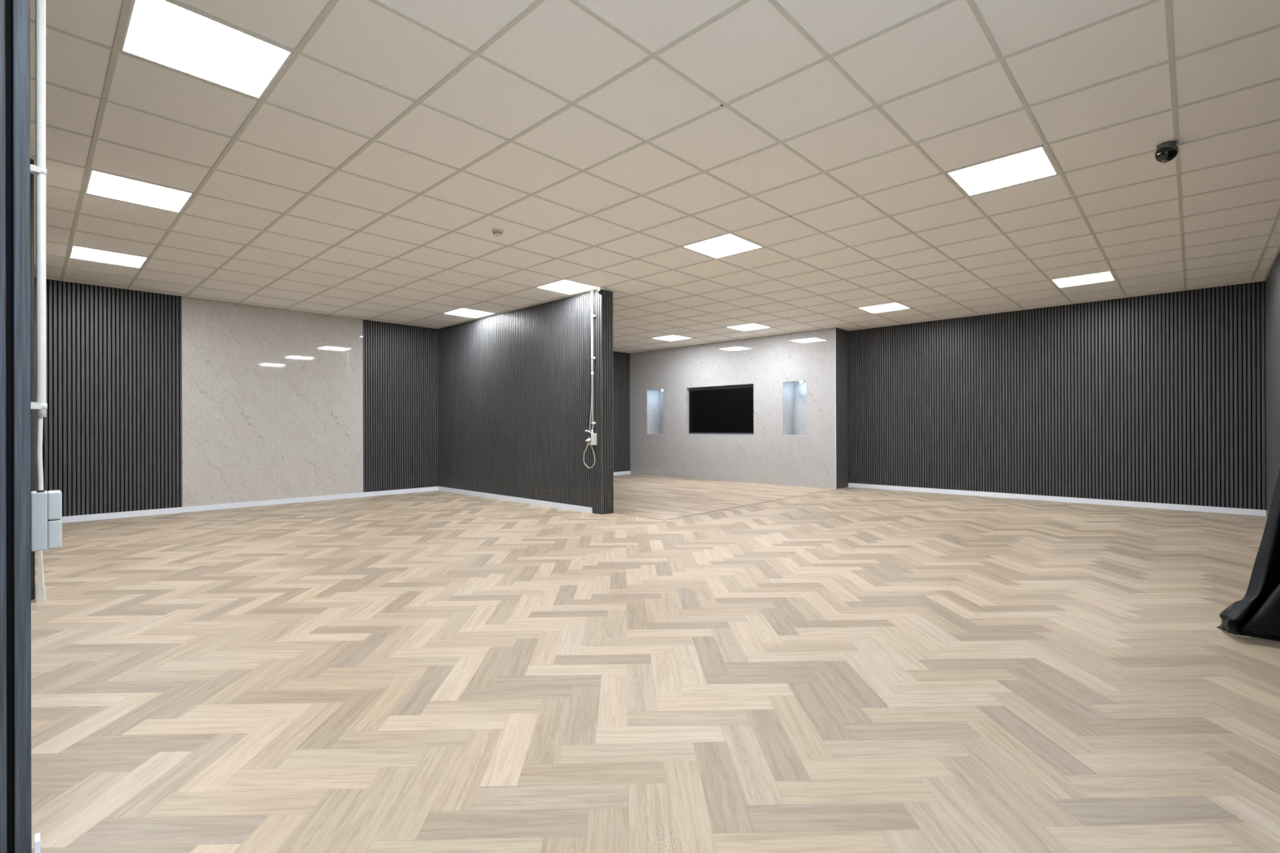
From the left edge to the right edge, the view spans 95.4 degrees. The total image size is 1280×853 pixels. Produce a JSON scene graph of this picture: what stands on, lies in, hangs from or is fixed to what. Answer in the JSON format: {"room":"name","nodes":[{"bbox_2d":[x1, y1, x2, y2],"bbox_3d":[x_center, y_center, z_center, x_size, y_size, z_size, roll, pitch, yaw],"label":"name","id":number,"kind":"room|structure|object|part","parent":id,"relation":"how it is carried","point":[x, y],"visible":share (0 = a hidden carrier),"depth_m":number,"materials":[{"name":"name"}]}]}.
{"room":"empty showroom","nodes":[
{"label":"empty showroom","id":0,"kind":"room"},
{"bbox_2d":[0,0,35,852],"bbox_3d":[-5.499,-0.310,3.042,7.662,2.926,3.236,0,0,44],"label":"wall","id":1,"kind":"structure","parent":0,"point":[17,426],"depth_m":1.54,"materials":[{"name":"black fabric"}]},
{"bbox_3d":[-5.596,-0.304,5.347,4.323,2.918,0.028,0,0,44],"label":"slat panel","id":2,"kind":"part","parent":1,"relation":"part of","materials":[{"name":"black wood"}]},
{"bbox_2d":[34,832,40,852],"bbox_3d":[-1.588,1.110,1.535,0.045,0.055,0.011,0,0,44],"label":"trim","id":3,"kind":"structure","parent":1,"relation":"attached to","point":[37,837],"depth_m":1.52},
{"bbox_2d":[30,0,47,490],"bbox_3d":[-1.703,-0.797,1.649,0.028,1.968,0.033,0,0,44],"label":"conduit","id":4,"kind":"object","parent":1,"relation":"attached to","point":[40,406],"visible":0.94,"depth_m":1.65,"materials":[{"name":"white plastic"}]},
{"bbox_2d":[31,489,62,551],"bbox_3d":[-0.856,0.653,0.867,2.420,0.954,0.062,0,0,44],"label":"box","id":5,"kind":"object","parent":1,"relation":"attached to","point":[46,506],"visible":1,"depth_m":1.65,"materials":[{"name":"grey plastic"}]},
{"bbox_3d":[-1.694,0.308,1.685,0.078,0.080,0.029,0,0,44],"label":"lid","id":6,"kind":"part","parent":5,"relation":"part of","materials":[{"name":"grey plastic"}]},
{"bbox_3d":[-1.694,0.227,1.685,0.078,0.078,0.029,0,0,44],"label":"lid","id":7,"kind":"part","parent":5,"relation":"part of","materials":[{"name":"grey plastic"}]},
{"bbox_2d":[34,277,630,516],"bbox_3d":[-3.572,-0.307,10.759,0.201,2.926,10.920,0,0,44],"label":"wall","id":8,"kind":"structure","parent":0,"point":[155,401],"depth_m":8.22,"materials":[{"name":"dark wood slats"},{"name":"marble"}]},
{"bbox_3d":[-6.677,-0.298,7.356,0.012,2.918,1.420,0,0,44],"label":"slat panel","id":9,"kind":"part","parent":8,"relation":"part of","materials":[{"name":"black wood"}]},
{"bbox_2d":[61,486,438,523],"bbox_3d":[-5.396,1.123,8.680,0.012,0.075,5.076,0,0,44],"label":"baseboard","id":10,"kind":"structure","parent":8,"relation":"attached to","point":[251,504],"depth_m":8.26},
{"bbox_3d":[-5.373,-0.300,8.727,0.013,2.920,2.364,0,0,44],"label":"marble panel","id":11,"kind":"part","parent":8,"relation":"part of","materials":[{"name":"beige stone"}]},
{"bbox_3d":[-4.105,-0.303,10.062,0.012,2.918,1.307,0,0,44],"label":"slat panel","id":12,"kind":"part","parent":8,"relation":"part of","materials":[{"name":"black wood"}]},
{"bbox_3d":[-1.875,-0.308,12.409,0.012,2.918,4.727,0,0,44],"label":"slat panel","id":13,"kind":"part","parent":8,"relation":"part of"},
{"bbox_2d":[613,471,630,475],"bbox_3d":[-1.864,1.115,12.397,0.012,0.075,4.733,0,0,44],"label":"baseboard","id":14,"kind":"structure","parent":8,"relation":"attached to","point":[623,472],"depth_m":13.89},
{"bbox_2d":[438,289,613,514],"bbox_3d":[-2.008,-0.314,9.112,4.362,2.926,0.223,0,0,44],"label":"wall","id":15,"kind":"structure","parent":0,"point":[514,387],"depth_m":8.59,"materials":[{"name":"black wood"}]},
{"bbox_2d":[583,332,595,468],"bbox_3d":[-0.673,-0.613,7.657,0.231,2.328,0.062,0,0,44],"label":"hanging cable","id":16,"kind":"object","parent":15,"relation":"attached to","point":[591,332],"visible":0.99,"depth_m":7.65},
{"bbox_2d":[585,430,596,444],"bbox_3d":[-0.638,0.144,7.607,0.122,0.196,0.098,0,0,44],"label":"box","id":17,"kind":"object","parent":15,"relation":"attached to","point":[593,441],"visible":1,"depth_m":7.59,"materials":[{"name":"white plastic"}]},
{"bbox_2d":[587,291,591,437],"bbox_3d":[-0.670,-0.814,7.656,0.087,1.927,0.056,0,0,44],"label":"conduit","id":18,"kind":"object","parent":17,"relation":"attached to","point":[588,433],"visible":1,"depth_m":7.67,"materials":[{"name":"white plastic"}]},
{"bbox_2d":[591,290,595,430],"bbox_3d":[-0.609,-0.860,7.619,0.070,1.835,0.038,0,0,44],"label":"conduit","id":19,"kind":"object","parent":15,"relation":"attached to","point":[593,316],"visible":1,"depth_m":7.62,"materials":[{"name":"white plastic"}]},
{"bbox_3d":[-0.426,-0.319,7.620,0.012,2.918,0.206,0,0,44],"label":"slat panel","id":20,"kind":"part","parent":15,"relation":"part of","materials":[{"name":"black wood"}]},
{"bbox_2d":[29,0,1279,353],"bbox_3d":[-0.760,-1.839,5.960,10.900,0.121,14.000,0,0,44],"label":"ceiling","id":21,"kind":"structure","parent":0,"point":[371,179],"depth_m":3.85,"materials":[{"name":"tile"}]},
{"bbox_2d":[69,245,147,267],"bbox_3d":[-5.553,-1.767,6.089,0.569,0.004,0.569,0,0,44],"label":"recessed light","id":22,"kind":"object","parent":21,"relation":"in","point":[77,252],"visible":1,"depth_m":6.08,"materials":[{"name":"white plastic"}]},
{"bbox_2d":[84,169,193,212],"bbox_3d":[-3.804,-1.775,4.427,0.569,0.004,0.569,0,0,44],"label":"recessed light","id":23,"kind":"object","parent":21,"relation":"in","point":[99,184],"visible":1,"depth_m":4.41,"materials":[{"name":"white plastic"}]},
{"bbox_2d":[120,0,293,98],"bbox_3d":[-2.056,-1.783,2.766,0.569,0.004,0.569,0,0,44],"label":"recessed light","id":24,"kind":"object","parent":21,"relation":"in","point":[166,33],"visible":1,"depth_m":2.74,"materials":[{"name":"white plastic"}]},
{"bbox_2d":[444,308,493,318],"bbox_3d":[-2.675,-1.773,9.118,0.569,0.004,0.569,0,0,44],"label":"recessed light","id":25,"kind":"object","parent":21,"relation":"in","point":[460,312],"visible":1,"depth_m":9.10,"materials":[{"name":"white plastic"}]},
{"bbox_2d":[491,228,503,236],"bbox_3d":[-1.294,-1.761,5.295,0.106,0.048,0.106,0,0,44],"label":"smoke detector","id":26,"kind":"object","parent":21,"relation":"attached to","point":[496,232],"visible":1,"depth_m":5.26,"materials":[{"name":"beige plastic"}]},
{"bbox_2d":[537,279,597,294],"bbox_3d":[-0.926,-1.781,7.457,0.569,0.004,0.569,0,0,44],"label":"recessed light","id":27,"kind":"object","parent":21,"relation":"in","point":[566,286],"visible":1,"depth_m":7.43,"materials":[{"name":"white plastic"}]},
{"bbox_2d":[597,287,604,295],"bbox_3d":[-0.498,-1.733,7.470,0.091,0.094,0.092,0,0,44],"label":"dome camera","id":28,"kind":"object","parent":21,"relation":"attached to","point":[601,291],"visible":1,"depth_m":7.44,"materials":[{"name":"plastic"}]},
{"bbox_2d":[653,334,690,341],"bbox_3d":[0.641,-1.781,11.732,0.569,0.004,0.569,0,0,44],"label":"recessed light","id":29,"kind":"object","parent":21,"relation":"in","point":[670,338],"visible":1,"depth_m":11.76,"materials":[{"name":"white plastic"}]},
{"bbox_2d":[683,233,763,258],"bbox_3d":[0.823,-1.789,5.795,0.569,0.004,0.569,0,0,44],"label":"recessed light","id":30,"kind":"object","parent":21,"relation":"in","point":[729,244],"visible":1,"depth_m":5.78,"materials":[{"name":"white plastic"}]},
{"bbox_2d":[728,323,768,331],"bbox_3d":[1.953,-1.787,10.486,0.569,0.004,0.569,0,0,44],"label":"recessed light","id":31,"kind":"object","parent":21,"relation":"in","point":[748,326],"visible":1,"depth_m":10.45,"materials":[{"name":"white plastic"}]},
{"bbox_2d":[857,302,910,313],"bbox_3d":[3.701,-1.795,8.825,0.569,0.004,0.569,0,0,44],"label":"recessed light","id":32,"kind":"object","parent":21,"relation":"in","point":[893,306],"visible":1,"depth_m":8.83,"materials":[{"name":"white plastic"}]},
{"bbox_2d":[946,146,1057,195],"bbox_3d":[2.571,-1.797,4.134,0.569,0.004,0.569,0,0,44],"label":"recessed light","id":33,"kind":"object","parent":21,"relation":"in","point":[1036,163],"visible":1,"depth_m":4.12,"materials":[{"name":"white plastic"}]},
{"bbox_2d":[1051,271,1115,288],"bbox_3d":[5.450,-1.803,7.163,0.569,0.004,0.569,0,0,44],"label":"recessed light","id":34,"kind":"object","parent":21,"relation":"in","point":[1106,276],"visible":1,"depth_m":7.15,"materials":[{"name":"white plastic"}]},
{"bbox_2d":[1154,141,1178,163],"bbox_3d":[3.359,-1.744,3.717,0.113,0.117,0.113,0,0,44],"label":"dome camera","id":35,"kind":"object","parent":21,"relation":"attached to","point":[1166,152],"visible":1,"depth_m":3.69,"materials":[{"name":"black plastic"}]},
{"bbox_2d":[31,474,1279,852],"bbox_3d":[-0.749,1.190,5.956,10.900,0.100,14.000,0,0,44],"label":"floor","id":36,"kind":"structure","parent":0,"point":[847,669],"depth_m":2.62,"materials":[{"name":"brown wood"}]},
{"bbox_2d":[35,550,46,601],"bbox_3d":[-3.960,0.774,3.850,0.050,0.750,0.052,0,0,44],"label":"duct","id":37,"kind":"object","parent":36,"relation":"on","point":[40,592],"visible":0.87,"depth_m":3.83,"materials":[{"name":"white plastic"}]},
{"bbox_2d":[666,488,836,519],"bbox_3d":[1.926,1.139,8.786,0.009,0.012,4.738,0,0,44],"label":"trim","id":38,"kind":"structure","parent":36,"relation":"on","point":[836,489],"depth_m":8.27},
{"bbox_2d":[629,327,848,488],"bbox_3d":[1.894,-0.324,12.590,5.228,2.926,0.735,0,0,44],"label":"wall","id":39,"kind":"structure","parent":0,"point":[799,437],"depth_m":11.66,"materials":[{"name":"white paint"}]},
{"bbox_2d":[688,386,753,434],"bbox_3d":[1.732,-0.325,12.391,1.720,0.981,0.073,0,0,44],"label":"television","id":40,"kind":"object","parent":39,"relation":"attached to","point":[722,411],"visible":0.96,"depth_m":12.34,"materials":[{"name":"black plastic"}]},
{"bbox_3d":[1.646,0.173,12.330,4.073,0.011,0.015,0,0,44],"label":"niche trim","id":41,"kind":"part","parent":39,"relation":"part of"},
{"bbox_3d":[3.536,-0.329,10.533,0.014,2.918,0.012,0,0,44],"label":"edge trim","id":42,"kind":"part","parent":39,"relation":"part of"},
{"bbox_3d":[3.715,-0.330,10.726,0.012,2.918,0.507,0,0,44],"label":"slat panel","id":43,"kind":"part","parent":39,"relation":"part of","materials":[{"name":"black wood"}]},
{"bbox_2d":[847,280,1266,510],"bbox_3d":[5.882,-0.342,9.168,5.700,2.926,0.203,0,0,44],"label":"wall","id":44,"kind":"structure","parent":0,"point":[1156,397],"depth_m":8.54,"materials":[{"name":"black dark wood slats"}]},
{"bbox_2d":[848,483,1266,515],"bbox_3d":[5.835,1.084,9.067,5.338,0.075,0.012,0,0,44],"label":"baseboard","id":45,"kind":"structure","parent":44,"relation":"attached to","point":[1082,500],"depth_m":8.52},
{"bbox_2d":[1265,252,1279,517],"bbox_3d":[5.005,-0.345,4.216,0.150,2.926,8.209,0,0,44],"label":"wall","id":46,"kind":"structure","parent":0,"point":[1272,282],"depth_m":6.61,"materials":[{"name":"black fabric"}]},
{"bbox_2d":[1216,468,1279,641],"bbox_3d":[3.246,-0.103,2.889,0.552,2.448,1.260,0,0,44],"label":"curtain","id":47,"kind":"object","parent":46,"relation":"hanging from","point":[1257,615],"visible":1,"depth_m":3.12,"materials":[{"name":"black fabric"}]}
]}

